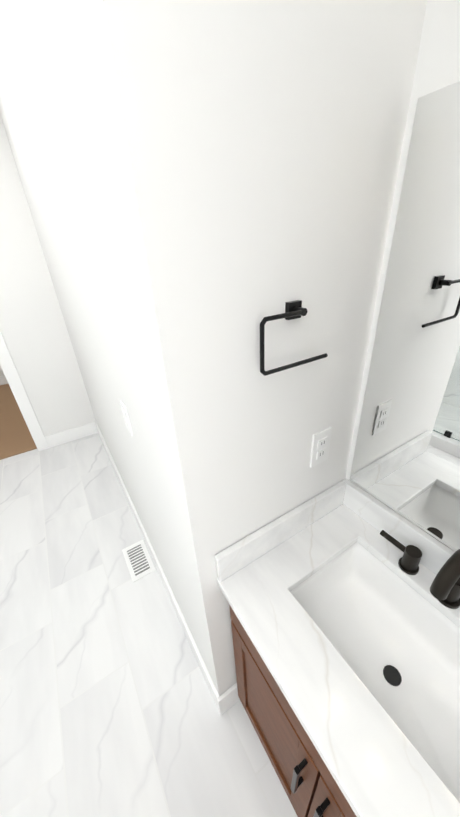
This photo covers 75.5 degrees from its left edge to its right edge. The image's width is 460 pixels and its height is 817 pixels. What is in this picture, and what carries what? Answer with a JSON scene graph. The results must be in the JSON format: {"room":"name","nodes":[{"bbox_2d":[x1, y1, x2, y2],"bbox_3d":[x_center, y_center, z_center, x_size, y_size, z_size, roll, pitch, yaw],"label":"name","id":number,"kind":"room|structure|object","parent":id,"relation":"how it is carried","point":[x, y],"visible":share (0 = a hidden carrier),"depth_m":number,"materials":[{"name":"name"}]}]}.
{"room":"bathroom","nodes":[
{"label":"bathroom","id":0,"kind":"room"},
{"bbox_2d":[0,433,297,816],"bbox_3d":[-0.926,1.486,1.095,3.200,0.100,4.990,-19,32,-26],"label":"floor","id":1,"kind":"structure","parent":0,"point":[108,707],"depth_m":1.38,"materials":[{"name":"tile"}]},
{"bbox_2d":[122,540,155,581],"bbox_3d":[-0.589,0.967,1.905,0.142,0.007,0.262,-19,32,-26],"label":"floor vent","id":2,"kind":"object","parent":1,"relation":"in","point":[139,562],"visible":1,"depth_m":1.89,"materials":[{"name":"white plastic"}]},
{"bbox_2d":[222,591,354,816],"bbox_3d":[0.434,0.966,0.898,0.522,0.854,0.782,-19,32,-26],"label":"base cabinet","id":3,"kind":"object","parent":1,"relation":"on","point":[305,781],"depth_m":0.84,"materials":[{"name":"brown wood"}]},
{"bbox_2d":[217,507,459,816],"bbox_3d":[0.746,0.825,0.191,0.540,0.029,2.106,-19,32,-26],"label":"countertop","id":4,"kind":"structure","parent":3,"relation":"on","point":[378,770],"depth_m":0.65,"materials":[{"name":"white stone"}]},
{"bbox_2d":[291,539,459,798],"bbox_3d":[0.426,0.642,0.753,0.352,0.173,0.552,-19,32,-26],"label":"sink","id":5,"kind":"object","parent":4,"relation":"in","point":[368,609],"depth_m":0.83,"materials":[{"name":"white ceramic"}]},
{"bbox_2d":[379,527,459,622],"bbox_3d":[0.523,0.418,0.708,0.161,0.220,0.400,-19,32,-26],"label":"faucet","id":6,"kind":"object","parent":4,"relation":"on","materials":[{"name":"black metal"}]},
{"bbox_2d":[0,0,459,696],"bbox_3d":[-1.665,-0.241,1.374,3.200,2.750,7.500,-19,32,-26],"label":"wall","id":7,"kind":"structure","parent":0,"point":[194,194],"depth_m":0.60,"materials":[{"name":"white paint"}]},
{"bbox_2d":[0,375,7,384],"bbox_3d":[-3.456,-0.493,4.769,1.680,0.140,0.014,-19,32,-26],"label":"baseboard","id":8,"kind":"structure","parent":7,"relation":"attached to","point":[3,380],"depth_m":4.70,"materials":[{"name":"white wood"}]},
{"bbox_2d":[0,331,48,450],"bbox_3d":[-2.347,-0.602,2.328,0.881,2.552,0.164,-19,32,-26],"label":"door frame","id":9,"kind":"structure","parent":7,"relation":"attached to","point":[9,369],"depth_m":2.74,"materials":[{"name":"white wood"}]},
{"bbox_2d":[45,422,96,447],"bbox_3d":[-1.679,0.279,3.164,0.479,0.140,0.014,-19,32,-26],"label":"baseboard","id":10,"kind":"structure","parent":7,"relation":"attached to","point":[62,437],"depth_m":3.15,"materials":[{"name":"white wood"}]},
{"bbox_2d":[120,401,132,435],"bbox_3d":[-0.391,0.038,1.117,0.010,0.117,0.075,-19,32,-26],"label":"light switch","id":11,"kind":"object","parent":7,"relation":"attached to","point":[126,417],"visible":1,"depth_m":1.10,"materials":[{"name":"white plastic"}]},
{"bbox_2d":[94,421,225,714],"bbox_3d":[-0.753,0.716,2.249,0.014,0.140,2.714,-19,32,-26],"label":"baseboard","id":12,"kind":"structure","parent":7,"relation":"attached to","point":[219,701],"depth_m":1.55,"materials":[{"name":"white wood"}]},
{"bbox_2d":[215,481,346,582],"bbox_3d":[0.184,0.376,0.949,0.518,0.100,0.020,-19,32,-26],"label":"backsplash","id":13,"kind":"structure","parent":7,"relation":"attached to","point":[241,554],"depth_m":0.92,"materials":[{"name":"white stone"}]},
{"bbox_2d":[260,300,327,375],"bbox_3d":[0.133,-0.157,0.638,0.193,0.133,0.040,-19,32,-26],"label":"towel ring","id":14,"kind":"object","parent":7,"relation":"attached to","point":[294,310],"visible":1,"depth_m":0.61,"materials":[{"name":"black metal"}]},
{"bbox_2d":[310,427,331,467],"bbox_3d":[0.274,0.118,0.893,0.072,0.117,0.010,-19,32,-26],"label":"electrical outlet","id":15,"kind":"object","parent":7,"relation":"attached to","point":[320,446],"visible":1,"depth_m":0.89,"materials":[{"name":"white plastic"}]},
{"bbox_2d":[343,479,450,570],"bbox_3d":[0.962,0.693,0.275,0.020,0.100,2.106,-19,32,-26],"label":"backsplash","id":16,"kind":"structure","parent":7,"relation":"attached to","point":[369,509],"depth_m":0.92,"materials":[{"name":"white stone"}]},
{"bbox_2d":[350,81,459,551],"bbox_3d":[0.938,0.212,0.026,0.006,0.972,2.060,-19,32,-26],"label":"mirror","id":17,"kind":"object","parent":7,"relation":"attached to","point":[406,462],"visible":1,"depth_m":0.71,"materials":[{"name":"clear mirror"}]},
{"label":"outside","id":18,"kind":"structure","parent":0,"visible":0},
{"bbox_2d":[0,384,36,459],"bbox_3d":[-2.850,0.043,3.973,1.990,0.112,2.510,-19,32,-26],"label":"floor","id":19,"kind":"structure","parent":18,"point":[16,438],"depth_m":3.45,"materials":[{"name":"brown wood"}]}
]}

